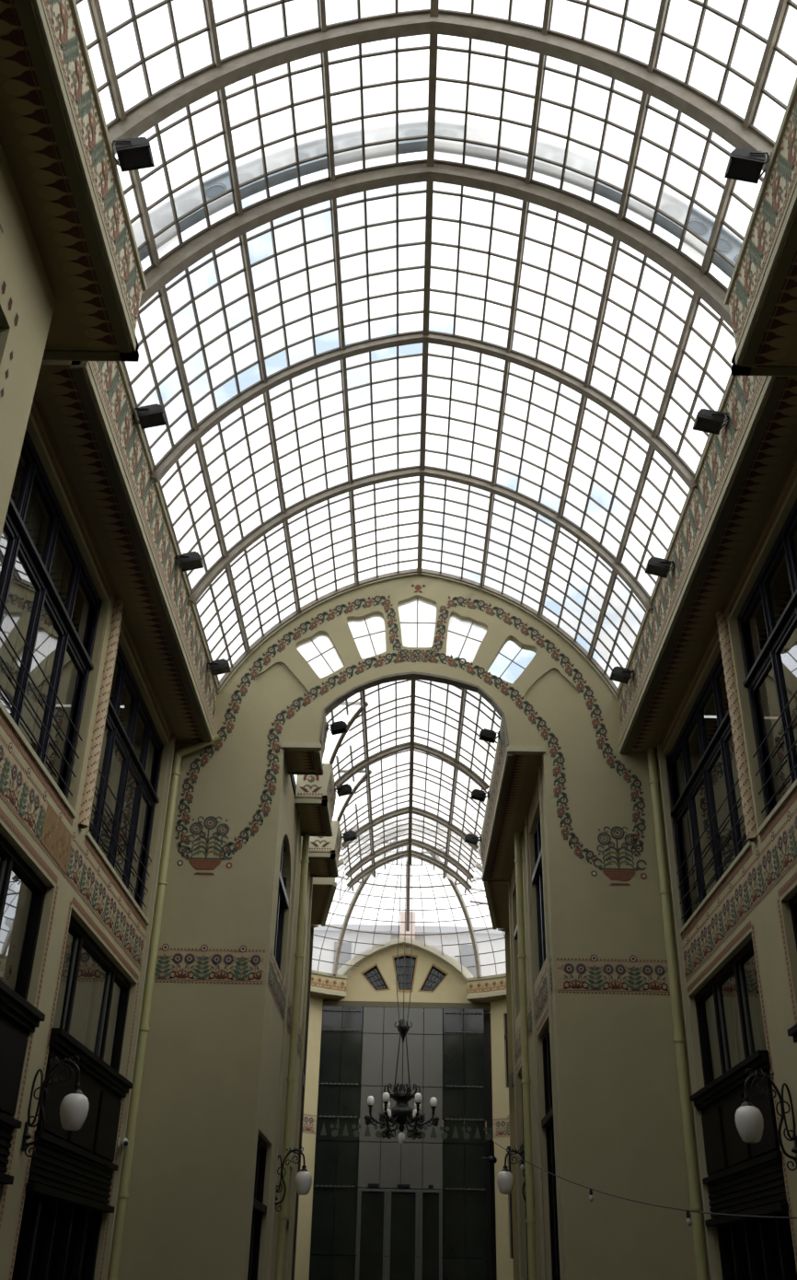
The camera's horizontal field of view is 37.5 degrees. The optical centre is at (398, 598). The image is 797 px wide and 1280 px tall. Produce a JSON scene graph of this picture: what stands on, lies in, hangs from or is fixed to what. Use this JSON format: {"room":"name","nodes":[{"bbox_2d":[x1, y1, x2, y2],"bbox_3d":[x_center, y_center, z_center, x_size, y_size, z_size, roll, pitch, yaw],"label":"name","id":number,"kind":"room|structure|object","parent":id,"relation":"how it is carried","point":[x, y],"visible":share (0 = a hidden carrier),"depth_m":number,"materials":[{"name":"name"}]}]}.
{"room":"shopping arcade","nodes":[
{"label":"shopping arcade","id":0,"kind":"room"},
{"bbox_2d":[0,141,55,540],"bbox_3d":[-3.977,-1.897,3.889,0.759,10.270,12.750,1,-31,1],"label":"wall","id":1,"kind":"structure","parent":0,"point":[27,297],"depth_m":10.80,"materials":[{"name":"paint"}]},
{"bbox_2d":[0,0,147,361],"bbox_3d":[-3.481,-6.506,7.104,1.330,1.105,13.654,1,-31,1],"label":"trim","id":2,"kind":"structure","parent":1,"relation":"attached to","point":[55,141],"depth_m":10.88,"materials":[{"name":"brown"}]},
{"bbox_2d":[111,137,154,172],"bbox_3d":[-2.681,-4.462,11.769,0.434,0.237,0.312,1,-31,1],"label":"floodlight","id":3,"kind":"object","parent":2,"relation":"attached to","point":[133,154],"visible":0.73,"depth_m":11.70,"materials":[{"name":"black metal"}]},
{"bbox_2d":[0,399,171,1279],"bbox_3d":[-4.358,4.211,14.219,0.305,10.270,11.250,1,-31,1],"label":"wall","id":4,"kind":"structure","parent":0,"point":[38,820],"depth_m":14.68,"materials":[{"name":"paint"}]},
{"bbox_2d":[0,833,46,1184],"bbox_3d":[-4.422,4.946,11.094,0.530,5.820,4.420,1,-31,1],"label":"window","id":5,"kind":"structure","parent":4,"relation":"in","point":[18,1018],"depth_m":13.11,"materials":[{"name":"black wood"}]},
{"bbox_2d":[0,428,101,798],"bbox_3d":[-4.374,0.254,14.035,0.332,3.150,4.500,1,-31,1],"label":"window","id":6,"kind":"structure","parent":4,"relation":"in","point":[20,560],"depth_m":14.38,"materials":[{"name":"black"}]},
{"bbox_2d":[20,1055,89,1157],"bbox_3d":[-3.943,5.861,13.573,0.722,1.093,0.324,1,-31,1],"label":"wall lamp","id":7,"kind":"object","parent":4,"relation":"attached to","point":[74,1109],"visible":1,"depth_m":13.49,"materials":[{"name":"black metal"}]},
{"bbox_2d":[13,915,133,1279],"bbox_3d":[-4.415,7.603,15.581,0.530,5.820,4.450,1,-31,1],"label":"window","id":8,"kind":"structure","parent":4,"relation":"in","point":[72,1169],"depth_m":16.02,"materials":[{"name":"black wood"}]},
{"bbox_2d":[87,970,105,1050],"bbox_3d":[-4.606,6.578,18.059,0.059,1.460,0.931,1,-31,1],"label":"window pane","id":9,"kind":"object","parent":8,"relation":"hanging from","point":[100,976],"depth_m":17.79,"materials":[{"name":"clear glass"}]},
{"bbox_2d":[78,598,124,828],"bbox_3d":[-4.153,1.526,16.350,0.193,3.430,0.193,1,-31,1],"label":"trim","id":10,"kind":"structure","parent":4,"relation":"attached to","point":[111,648],"depth_m":16.21,"materials":[{"name":"paint"}]},
{"bbox_2d":[117,1137,128,1147],"bbox_3d":[-4.179,8.251,17.811,0.155,0.162,0.352,10,-32,-14],"label":"security camera","id":11,"kind":"object","parent":4,"relation":"attached to","point":[125,1143],"visible":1,"depth_m":17.68,"materials":[{"name":"white plastic"}]},
{"bbox_2d":[33,360,218,746],"bbox_3d":[-3.759,-0.422,17.507,0.740,1.225,10.315,1,-31,1],"label":"trim","id":12,"kind":"structure","parent":4,"relation":"attached to","point":[86,409],"depth_m":15.89,"materials":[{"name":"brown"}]},
{"bbox_2d":[132,403,166,429],"bbox_3d":[-3.255,-2.382,15.304,0.434,0.237,0.312,1,-31,1],"label":"floodlight","id":13,"kind":"object","parent":12,"relation":"attached to","point":[152,415],"visible":0.99,"depth_m":15.22,"materials":[{"name":"black metal"}]},
{"bbox_2d":[174,550,203,571],"bbox_3d":[-3.252,-0.581,18.188,0.434,0.237,0.312,1,-31,1],"label":"floodlight","id":14,"kind":"object","parent":12,"relation":"attached to","point":[192,560],"visible":1,"depth_m":18.10,"materials":[{"name":"black metal"}]},
{"bbox_2d":[207,658,231,675],"bbox_3d":[-3.248,1.229,21.126,0.434,0.237,0.312,1,-31,1],"label":"floodlight","id":15,"kind":"object","parent":12,"relation":"attached to","point":[217,667],"visible":1,"depth_m":21.04,"materials":[{"name":"black plastic"}]},
{"bbox_2d":[138,120,743,278],"bbox_3d":[0.384,-4.624,14.278,8.793,3.450,0.160,1,-31,1],"label":"girder","id":16,"kind":"object","parent":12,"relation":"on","point":[729,245],"visible":0.35,"depth_m":14.61,"materials":[{"name":"grey"}]},
{"bbox_2d":[88,642,163,909],"bbox_3d":[-4.366,2.896,18.496,0.331,3.150,4.330,1,-31,1],"label":"window","id":17,"kind":"structure","parent":4,"relation":"in","point":[122,828],"depth_m":18.80,"materials":[{"name":"black glass"}]},
{"bbox_2d":[101,734,175,1279],"bbox_3d":[-4.204,6.895,18.726,0.100,10.250,0.080,1,-31,1],"label":"trim","id":18,"kind":"structure","parent":4,"relation":"attached to","point":[137,1016],"depth_m":18.74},
{"bbox_2d":[0,452,314,1279],"bbox_3d":[-4.774,3.782,14.619,5.050,11.400,37.400,1,-31,1],"label":"wall","id":19,"kind":"structure","parent":0,"point":[67,682],"depth_m":19.78,"materials":[{"name":"grey glass"}]},
{"bbox_2d":[245,755,311,1279],"bbox_3d":[-2.397,9.909,24.630,0.482,11.150,12.082,2,-31,-1],"label":"wall","id":20,"kind":"structure","parent":0,"point":[275,1001],"depth_m":21.86,"materials":[{"name":"paint"}]},
{"bbox_2d":[247,1135,267,1279],"bbox_3d":[-2.404,10.789,18.951,0.200,3.850,2.300,1,-31,1],"label":"window","id":21,"kind":"structure","parent":20,"relation":"in","point":[260,1209],"depth_m":19.92,"materials":[{"name":"black wood"}]},
{"bbox_2d":[273,838,289,972],"bbox_3d":[-2.285,5.758,22.278,0.200,2.500,2.200,1,-31,1],"label":"window","id":22,"kind":"structure","parent":20,"relation":"in","point":[283,903],"depth_m":22.78,"materials":[{"name":"black"}]},
{"bbox_2d":[266,813,300,1279],"bbox_3d":[-2.204,8.955,22.128,0.050,10.250,0.120,1,-31,1],"label":"trim","id":23,"kind":"structure","parent":20,"relation":"attached to","point":[298,814],"depth_m":22.20,"materials":[{"name":"beige paint"}]},
{"bbox_2d":[275,834,310,1279],"bbox_3d":[-2.122,9.564,23.104,0.186,10.200,0.182,1,-31,1],"label":"downpipe","id":24,"kind":"object","parent":20,"relation":"attached to","point":[283,1215],"visible":1,"depth_m":23.30,"materials":[{"name":"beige metal"}]},
{"bbox_2d":[275,1146,312,1211],"bbox_3d":[-1.961,10.754,21.760,0.722,1.093,0.324,1,-31,1],"label":"wall lamp","id":25,"kind":"object","parent":20,"relation":"attached to","point":[303,1181],"visible":0.94,"depth_m":21.68,"materials":[{"name":"white glass"}]},
{"bbox_2d":[287,877,313,1279],"bbox_3d":[-2.198,11.146,25.828,0.050,10.250,0.120,1,-31,1],"label":"trim","id":26,"kind":"structure","parent":20,"relation":"attached to","point":[311,878],"depth_m":26.01,"materials":[{"name":"beige paint"}]},
{"bbox_2d":[284,718,327,775],"bbox_3d":[-1.764,2.736,22.473,0.720,0.920,1.163,1,-31,1],"label":"trim","id":27,"kind":"structure","parent":20,"relation":"attached to","point":[307,762],"depth_m":22.34,"materials":[{"name":"yellow paint"}]},
{"bbox_2d":[294,763,336,837],"bbox_3d":[-1.760,4.326,25.159,0.720,0.920,2.020,1,-31,1],"label":"trim","id":28,"kind":"structure","parent":20,"relation":"attached to","point":[315,799],"depth_m":24.46,"materials":[{"name":"yellow paint"}]},
{"bbox_2d":[310,877,337,926],"bbox_3d":[-2.033,7.576,30.766,0.596,1.010,3.840,4,-31,-5],"label":"trim","id":29,"kind":"structure","parent":20,"relation":"attached to","point":[324,889],"depth_m":29.94,"materials":[{"name":"beige paint"}]},
{"bbox_2d":[308,820,341,877],"bbox_3d":[-1.756,5.956,27.912,0.720,0.920,1.520,1,-31,1],"label":"trim","id":30,"kind":"structure","parent":20,"relation":"attached to","point":[324,852],"depth_m":27.38,"materials":[{"name":"yellow paint"}]},
{"bbox_2d":[310,924,348,1000],"bbox_3d":[-3.732,11.061,36.610,3.965,0.720,10.656,1,-31,1],"label":"trim","id":31,"kind":"structure","parent":20,"relation":"attached to","point":[326,986],"depth_m":40.14,"materials":[{"name":"yellow paint"}]},
{"bbox_2d":[326,720,348,735],"bbox_3d":[-1.199,2.521,22.915,0.413,0.225,0.297,1,-31,1],"label":"floodlight","id":32,"kind":"object","parent":20,"relation":"attached to","point":[340,727],"visible":1,"depth_m":22.83,"materials":[{"name":"black plastic"}]},
{"bbox_2d":[334,783,352,796],"bbox_3d":[-1.215,4.202,25.755,0.413,0.225,0.297,1,-31,1],"label":"floodlight","id":33,"kind":"object","parent":20,"relation":"attached to","point":[346,789],"visible":0.98,"depth_m":25.66,"materials":[{"name":"black plastic"}]},
{"bbox_2d":[340,830,357,841],"bbox_3d":[-1.211,5.730,28.336,0.413,0.225,0.297,1,-31,1],"label":"floodlight","id":34,"kind":"object","parent":20,"relation":"attached to","point":[350,835],"visible":0.98,"depth_m":28.25,"materials":[{"name":"black metal"}]},
{"bbox_2d":[290,923,520,1279],"bbox_3d":[0.170,15.719,33.608,11.536,10.400,9.745,1,-31,1],"label":"wall","id":35,"kind":"structure","parent":0,"point":[504,1122],"depth_m":37.46,"materials":[{"name":"yellow paint"}]},
{"bbox_2d":[504,1013,509,1087],"bbox_3d":[3.949,14.980,39.035,0.893,2.350,0.200,-23,-39,35],"label":"window","id":36,"kind":"structure","parent":35,"relation":"in","point":[506,1035],"depth_m":39.27,"materials":[{"name":"black"}]},
{"bbox_2d":[509,1146,513,1258],"bbox_3d":[3.861,18.851,36.743,0.893,3.150,0.200,-23,-39,35],"label":"window","id":37,"kind":"structure","parent":35,"relation":"in","point":[509,1146],"depth_m":36.73,"materials":[{"name":"black glass"}]},
{"bbox_2d":[322,937,490,1011],"bbox_3d":[0.246,13.085,41.033,6.000,2.320,0.650,1,-31,1],"label":"wall","id":38,"kind":"structure","parent":0,"point":[452,991],"depth_m":40.85,"materials":[{"name":"yellow paint"}]},
{"bbox_2d":[363,965,388,989],"bbox_3d":[-0.795,13.289,41.068,0.983,0.922,0.105,1,-31,1],"label":"window","id":39,"kind":"structure","parent":38,"relation":"in","point":[373,975],"depth_m":41.08,"materials":[{"name":"black"}]},
{"bbox_2d":[394,955,416,989],"bbox_3d":[0.221,13.131,41.160,0.867,1.267,0.105,1,-31,1],"label":"window","id":40,"kind":"structure","parent":38,"relation":"in","point":[407,983],"depth_m":41.23,"materials":[{"name":"black glass"}]},
{"bbox_2d":[420,965,446,990],"bbox_3d":[1.220,13.305,41.056,0.985,0.962,0.105,1,-31,1],"label":"window","id":41,"kind":"structure","parent":38,"relation":"in","point":[435,977],"depth_m":41.07,"materials":[{"name":"black glass"}]},
{"bbox_2d":[312,819,506,978],"bbox_3d":[0.320,9.186,37.575,10.300,3.752,9.653,1,-31,1],"label":"ceiling","id":42,"kind":"structure","parent":0,"point":[357,893],"depth_m":40.39,"materials":[{"name":"glass"}]},
{"bbox_2d":[363,847,440,1143],"bbox_3d":[0.174,11.659,36.096,2.205,9.280,2.016,1,-31,1],"label":"chandelier","id":43,"kind":"object","parent":42,"relation":"hanging from","point":[401,1114],"visible":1,"depth_m":34.09,"materials":[{"name":"black metal"}]},
{"bbox_2d":[325,678,501,896],"bbox_3d":[0.293,4.793,27.727,3.425,1.132,12.200,1,-31,1],"label":"ceiling","id":44,"kind":"structure","parent":0,"point":[459,715],"depth_m":27.13,"materials":[{"name":"glass"}]},
{"bbox_2d":[329,701,368,764],"bbox_3d":[-1.025,2.761,24.011,0.765,0.726,1.637,2,-31,-2],"label":"beam","id":45,"kind":"structure","parent":44,"relation":"attached to","point":[359,711],"depth_m":23.79,"materials":[{"name":"metal"}]},
{"bbox_2d":[337,769,372,821],"bbox_3d":[-1.021,4.545,27.023,0.764,0.726,1.540,2,-31,-2],"label":"beam","id":46,"kind":"structure","parent":44,"relation":"attached to","point":[365,776],"depth_m":26.86,"materials":[{"name":"metal"}]},
{"bbox_2d":[117,575,710,1279],"bbox_3d":[0.259,5.571,20.066,9.650,14.169,0.230,1,-31,1],"label":"wall","id":47,"kind":"structure","parent":0,"point":[189,1206],"depth_m":19.69,"materials":[{"name":"paint"}]},
{"bbox_2d":[107,733,221,1279],"bbox_3d":[-3.786,6.964,18.954,0.866,10.380,0.198,1,-31,1],"label":"downpipe","id":48,"kind":"object","parent":47,"relation":"attached to","point":[144,1029],"visible":0.86,"depth_m":19.03,"materials":[{"name":"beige metal"}]},
{"bbox_2d":[281,741,321,750],"bbox_3d":[-1.788,2.716,21.655,0.730,0.120,0.130,1,-31,1],"label":"trim","id":49,"kind":"structure","parent":47,"relation":"attached to","point":[286,745],"depth_m":21.60,"materials":[{"name":"beige paint"}]},
{"bbox_2d":[296,633,344,678],"bbox_3d":[-1.516,1.132,22.715,0.976,1.039,0.022,1,-31,1],"label":"window","id":50,"kind":"structure","parent":47,"relation":"in","point":[320,652],"depth_m":22.75,"materials":[{"name":"glass"}]},
{"bbox_2d":[347,614,386,659],"bbox_3d":[-0.624,0.766,22.930,0.788,1.064,0.022,1,-31,1],"label":"window","id":51,"kind":"structure","parent":47,"relation":"in","point":[368,634],"depth_m":22.97,"materials":[{"name":"glass"}]},
{"bbox_2d":[320,671,509,747],"bbox_3d":[0.313,2.077,22.106,3.480,1.469,0.220,1,-31,1],"label":"trim","id":52,"kind":"structure","parent":47,"relation":"attached to","point":[410,675],"depth_m":22.30,"materials":[{"name":"metal"}]},
{"bbox_2d":[397,597,436,647],"bbox_3d":[0.363,0.496,23.088,0.767,1.200,0.022,1,-31,1],"label":"window","id":53,"kind":"structure","parent":47,"relation":"in","point":[417,616],"depth_m":23.10,"materials":[{"name":"glass"}]},
{"bbox_2d":[216,568,619,700],"bbox_3d":[0.394,0.630,22.838,7.736,2.840,0.085,1,-31,1],"label":"trim","id":54,"kind":"structure","parent":47,"relation":"attached to","point":[278,626],"depth_m":23.04,"materials":[{"name":"metal"}]},
{"bbox_2d":[446,614,488,663],"bbox_3d":[1.335,0.804,22.905,0.828,1.138,0.022,1,-31,1],"label":"window","id":55,"kind":"structure","parent":47,"relation":"in","point":[465,637],"depth_m":22.93,"materials":[{"name":"glass"}]},
{"bbox_2d":[499,646,524,677],"bbox_3d":[2.192,1.223,22.655,0.981,1.047,0.022,1,-31,1],"label":"window","id":56,"kind":"structure","parent":47,"relation":"in","point":[523,646],"depth_m":22.65,"materials":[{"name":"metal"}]},
{"bbox_2d":[506,745,546,754],"bbox_3d":[2.351,2.783,21.609,0.710,0.120,0.130,1,-31,1],"label":"trim","id":57,"kind":"structure","parent":47,"relation":"attached to","point":[511,750],"depth_m":21.55,"materials":[{"name":"beige paint"}]},
{"bbox_2d":[647,747,708,1279],"bbox_3d":[4.519,7.162,18.832,0.186,10.240,0.182,1,-31,1],"label":"downpipe","id":58,"kind":"object","parent":47,"relation":"attached to","point":[680,1040],"visible":0.99,"depth_m":18.91,"materials":[{"name":"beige metal"}]},
{"bbox_2d":[75,0,796,689],"bbox_3d":[0.382,-3.820,15.264,7.739,2.919,17.625,1,-31,1],"label":"ceiling","id":59,"kind":"structure","parent":0,"point":[640,173],"depth_m":15.40,"materials":[{"name":"glass"}]},
{"bbox_2d":[511,763,566,1279],"bbox_3d":[2.813,9.991,24.568,0.554,11.150,12.075,0,-31,3],"label":"wall","id":60,"kind":"structure","parent":0,"point":[541,981],"depth_m":22.71,"materials":[{"name":"paint"}]},
{"bbox_2d":[465,833,481,845],"bbox_3d":[1.795,5.796,28.292,0.413,0.225,0.297,1,-31,1],"label":"floodlight","id":61,"kind":"object","parent":60,"relation":"attached to","point":[470,838],"visible":1,"depth_m":28.20,"materials":[{"name":"black metal"}]},
{"bbox_2d":[470,788,489,802],"bbox_3d":[1.791,4.318,25.797,0.413,0.225,0.297,1,-31,1],"label":"floodlight","id":62,"kind":"object","parent":60,"relation":"attached to","point":[479,795],"visible":1,"depth_m":25.71,"materials":[{"name":"black plastic"}]},
{"bbox_2d":[466,928,506,1003],"bbox_3d":[4.306,11.191,36.520,3.928,0.720,10.656,1,-31,1],"label":"trim","id":63,"kind":"structure","parent":60,"relation":"attached to","point":[486,990],"depth_m":40.06,"materials":[{"name":"yellow paint"}]},
{"bbox_2d":[478,728,500,743],"bbox_3d":[1.787,2.688,23.044,0.413,0.225,0.297,1,-31,1],"label":"floodlight","id":64,"kind":"object","parent":60,"relation":"attached to","point":[486,735],"visible":1,"depth_m":22.95,"materials":[{"name":"black metal"}]},
{"bbox_2d":[483,881,510,929],"bbox_3d":[2.666,7.523,30.496,0.675,1.010,4.363,-3,-31,7],"label":"trim","id":65,"kind":"structure","parent":60,"relation":"attached to","point":[497,893],"depth_m":29.99,"materials":[{"name":"beige paint"}]},
{"bbox_2d":[479,720,542,882],"bbox_3d":[2.339,4.484,25.268,0.740,0.920,7.761,1,-31,1],"label":"trim","id":66,"kind":"structure","parent":60,"relation":"attached to","point":[514,779],"depth_m":24.47,"materials":[{"name":"yellow paint"}]},
{"bbox_2d":[508,879,523,1279],"bbox_3d":[2.581,11.198,25.732,0.050,10.250,0.120,1,-31,1],"label":"trim","id":67,"kind":"structure","parent":60,"relation":"attached to","point":[509,882],"depth_m":25.96,"materials":[{"name":"beige paint"}]},
{"bbox_2d":[497,1147,535,1209],"bbox_3d":[2.240,11.066,22.382,0.722,1.093,0.324,1,-31,1],"label":"wall lamp","id":68,"kind":"object","parent":60,"relation":"attached to","point":[505,1178],"visible":0.56,"depth_m":22.29,"materials":[{"name":"white glass"}]},
{"bbox_2d":[520,1073,528,1279],"bbox_3d":[2.671,12.494,23.569,0.200,5.820,2.000,1,-31,1],"label":"window","id":69,"kind":"structure","parent":60,"relation":"in","point":[522,1147],"depth_m":24.70,"materials":[{"name":"black wood"}]},
{"bbox_2d":[514,832,536,1279],"bbox_3d":[2.486,9.477,22.800,0.186,10.220,0.182,1,-31,1],"label":"downpipe","id":70,"kind":"object","parent":60,"relation":"attached to","point":[530,1220],"visible":1,"depth_m":22.95,"materials":[{"name":"metal"}]},
{"bbox_2d":[524,814,546,1279],"bbox_3d":[2.575,8.956,21.946,0.050,10.250,0.120,1,-31,1],"label":"trim","id":71,"kind":"structure","parent":60,"relation":"attached to","point":[527,816],"depth_m":22.06,"materials":[{"name":"beige paint"}]},
{"bbox_2d":[532,812,546,972],"bbox_3d":[2.771,5.551,22.422,0.200,3.000,2.250,1,-31,1],"label":"window","id":72,"kind":"structure","parent":60,"relation":"in","point":[538,876],"depth_m":23.00,"materials":[{"name":"black"}]},
{"bbox_2d":[541,1024,560,1279],"bbox_3d":[2.665,10.163,19.633,0.200,5.820,2.250,1,-31,1],"label":"window","id":73,"kind":"structure","parent":60,"relation":"in","point":[547,1122],"depth_m":20.62,"materials":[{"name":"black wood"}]},
{"bbox_2d":[537,765,564,1279],"bbox_3d":[2.571,7.580,19.622,0.050,10.250,0.120,1,-31,1],"label":"trim","id":74,"kind":"structure","parent":60,"relation":"attached to","point":[551,1018],"depth_m":19.70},
{"bbox_2d":[504,529,796,1279],"bbox_3d":[5.059,3.941,14.510,4.880,11.400,37.400,1,-31,1],"label":"wall","id":75,"kind":"structure","parent":0,"point":[768,692],"depth_m":20.96,"materials":[{"name":"black glass"}]},
{"bbox_2d":[609,665,635,684],"bbox_3d":[3.942,1.339,20.643,0.434,0.237,0.312,1,-31,1],"label":"floodlight","id":76,"kind":"object","parent":75,"relation":"attached to","point":[620,674],"visible":1,"depth_m":20.56,"materials":[{"name":"black metal"}]},
{"bbox_2d":[644,556,674,578],"bbox_3d":[3.938,-0.479,17.652,0.434,0.237,0.312,1,-31,1],"label":"floodlight","id":77,"kind":"object","parent":75,"relation":"attached to","point":[657,566],"visible":1,"depth_m":17.57,"materials":[{"name":"black metal"}]},
{"bbox_2d":[693,408,730,434],"bbox_3d":[3.934,-2.229,14.737,0.434,0.237,0.312,1,-31,1],"label":"floodlight","id":78,"kind":"object","parent":75,"relation":"attached to","point":[708,421],"visible":1,"depth_m":14.66,"materials":[{"name":"black plastic"}]},
{"bbox_2d":[663,460,796,1279],"bbox_3d":[4.775,4.359,14.118,0.305,10.270,11.250,1,-31,1],"label":"wall","id":79,"kind":"structure","parent":0,"point":[751,898],"depth_m":15.31,"materials":[{"name":"paint"}]},
{"bbox_2d":[657,743,717,1279],"bbox_3d":[4.635,7.038,18.627,0.100,10.250,0.080,1,-31,1],"label":"trim","id":80,"kind":"structure","parent":79,"relation":"attached to","point":[661,757],"depth_m":18.94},
{"bbox_2d":[616,374,796,754],"bbox_3d":[4.415,-0.290,17.416,0.710,1.225,10.315,1,-31,1],"label":"trim","id":81,"kind":"structure","parent":79,"relation":"attached to","point":[743,471],"depth_m":16.04,"materials":[{"name":"yellow paint"}]},
{"bbox_2d":[667,650,748,924],"bbox_3d":[4.922,3.087,18.462,0.332,3.150,4.630,1,-31,1],"label":"window","id":82,"kind":"structure","parent":79,"relation":"in","point":[686,779],"depth_m":18.91,"materials":[{"name":"black"}]},
{"bbox_2d":[721,676,748,848],"bbox_3d":[5.055,2.680,17.759,0.062,3.080,0.571,1,-31,1],"label":"curtain","id":83,"kind":"object","parent":82,"relation":"hanging from","point":[724,685],"depth_m":17.60,"materials":[{"name":"white fabric"}]},
{"bbox_2d":[716,610,757,841],"bbox_3d":[4.705,1.689,16.286,0.193,3.430,0.193,1,-31,1],"label":"trim","id":84,"kind":"structure","parent":79,"relation":"attached to","point":[722,621],"depth_m":16.15,"materials":[{"name":"paint"}]},
{"bbox_2d":[690,938,796,1279],"bbox_3d":[4.753,7.909,15.746,0.530,5.820,4.030,1,-31,1],"label":"window","id":85,"kind":"structure","parent":79,"relation":"in","point":[744,1179],"depth_m":16.28,"materials":[{"name":"black wood"}]},
{"bbox_2d":[721,984,739,1068],"bbox_3d":[5.033,6.773,18.017,0.059,1.460,0.979,1,-31,1],"label":"curtain","id":86,"kind":"object","parent":85,"relation":"hanging from","point":[726,992],"depth_m":17.80,"materials":[{"name":"white fabric"}]},
{"bbox_2d":[732,962,763,1060],"bbox_3d":[5.031,6.132,16.935,0.059,1.460,1.136,1,-31,1],"label":"curtain","id":87,"kind":"object","parent":85,"relation":"hanging from","point":[749,972],"depth_m":16.78,"materials":[{"name":"white fabric"}]},
{"bbox_2d":[734,1068,796,1170],"bbox_3d":[4.294,6.073,13.713,0.722,1.093,0.324,1,-31,1],"label":"wall lamp","id":88,"kind":"object","parent":79,"relation":"attached to","point":[750,1122],"visible":1,"depth_m":13.64,"materials":[{"name":"white glass"}]},
{"bbox_2d":[737,499,796,816],"bbox_3d":[4.915,0.491,14.078,0.332,3.150,4.500,1,-31,1],"label":"window","id":89,"kind":"structure","parent":79,"relation":"in","point":[773,654],"depth_m":15.28,"materials":[{"name":"black"}]},
{"bbox_2d":[769,581,796,749],"bbox_3d":[5.050,1.242,15.331,0.059,3.080,0.553,1,-31,1],"label":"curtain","id":90,"kind":"object","parent":89,"relation":"hanging from","point":[790,692],"depth_m":15.27,"materials":[{"name":"white fabric"}]},
{"bbox_2d":[785,539,796,595],"bbox_3d":[5.051,0.669,14.363,0.059,3.080,0.553,1,-31,1],"label":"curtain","id":91,"kind":"object","parent":89,"relation":"hanging from","point":[796,541],"depth_m":15.13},
{"bbox_2d":[788,893,796,1042],"bbox_3d":[4.746,5.094,10.992,0.530,5.820,4.420,1,-31,1],"label":"window","id":92,"kind":"structure","parent":79,"relation":"in","point":[792,1031],"depth_m":14.10,"materials":[{"name":"black wood"}]},
{"bbox_3d":[-0.005,11.865,16.799,18.000,0.100,51.000,1,-31,1],"label":"floor","id":93,"kind":"structure","parent":0,"visible":0},
{"bbox_2d":[308,1005,493,1279],"bbox_3d":[0.169,18.406,37.839,5.830,10.088,0.125,1,-31,1],"label":"glass facade","id":94,"kind":"object","parent":93,"relation":"on","point":[401,1225],"visible":1,"depth_m":38.07,"materials":[{"name":"grey glass"}]},
{"bbox_2d":[481,1140,497,1279],"bbox_3d":[1.267,9.080,15.541,0.400,3.460,0.400,1,-31,1],"label":"light post","id":95,"kind":"object","parent":93,"relation":"on","point":[492,1159],"visible":1,"depth_m":15.98,"materials":[{"name":"black metal"}]},
{"bbox_2d":[495,1142,796,1226],"bbox_3d":[2.633,5.181,10.863,0.058,1.435,12.263,7,-31,-10],"label":"string light","id":96,"kind":"object","parent":95,"relation":"hanging from","point":[689,1221],"visible":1,"depth_m":11.13,"materials":[{"name":"black"}]},
{"bbox_2d":[520,1159,524,1170],"bbox_3d":[1.602,7.314,15.170,0.056,0.125,0.056,1,-31,1],"label":"bulb","id":97,"kind":"object","parent":96,"relation":"attached to","point":[522,1166],"depth_m":15.15,"materials":[{"name":"white glass"}]},
{"bbox_2d":[589,1188,593,1201],"bbox_3d":[2.111,6.530,12.849,0.056,0.125,0.056,1,-31,1],"label":"bulb","id":98,"kind":"object","parent":96,"relation":"attached to","point":[591,1197],"depth_m":12.83,"materials":[{"name":"white glass"}]},
{"bbox_2d":[686,1210,692,1226],"bbox_3d":[2.623,5.603,10.613,0.056,0.125,0.056,1,-31,1],"label":"bulb","id":99,"kind":"object","parent":96,"relation":"attached to","point":[689,1221],"depth_m":10.59,"materials":[{"name":"white glass"}]},
{"bbox_3d":[4.362,-1.762,3.797,0.759,10.270,12.750,1,-31,1],"label":"wall","id":100,"kind":"structure","parent":0,"visible":0},
{"bbox_2d":[724,148,772,183],"bbox_3d":[3.505,-4.336,11.743,0.434,0.237,0.312,1,-31,1],"label":"floodlight","id":101,"kind":"object","parent":100,"relation":"attached to","point":[744,165],"visible":0.94,"depth_m":11.67,"materials":[{"name":"black metal"}]},
{"bbox_2d":[724,77,796,376],"bbox_3d":[4.182,-6.359,7.057,1.140,1.105,13.745,1,-31,1],"label":"trim","id":102,"kind":"structure","parent":100,"relation":"attached to","point":[762,295],"depth_m":11.88,"materials":[{"name":"yellow paint"}]},
{"label":"outside","id":103,"kind":"structure","parent":0,"visible":0},
{"bbox_2d":[312,911,505,977],"bbox_3d":[0.182,21.192,47.070,14.600,14.700,9.400,1,-31,1],"label":"neighbouring building","id":104,"kind":"structure","parent":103,"point":[435,940],"depth_m":47.48,"materials":[{"name":"concrete"}]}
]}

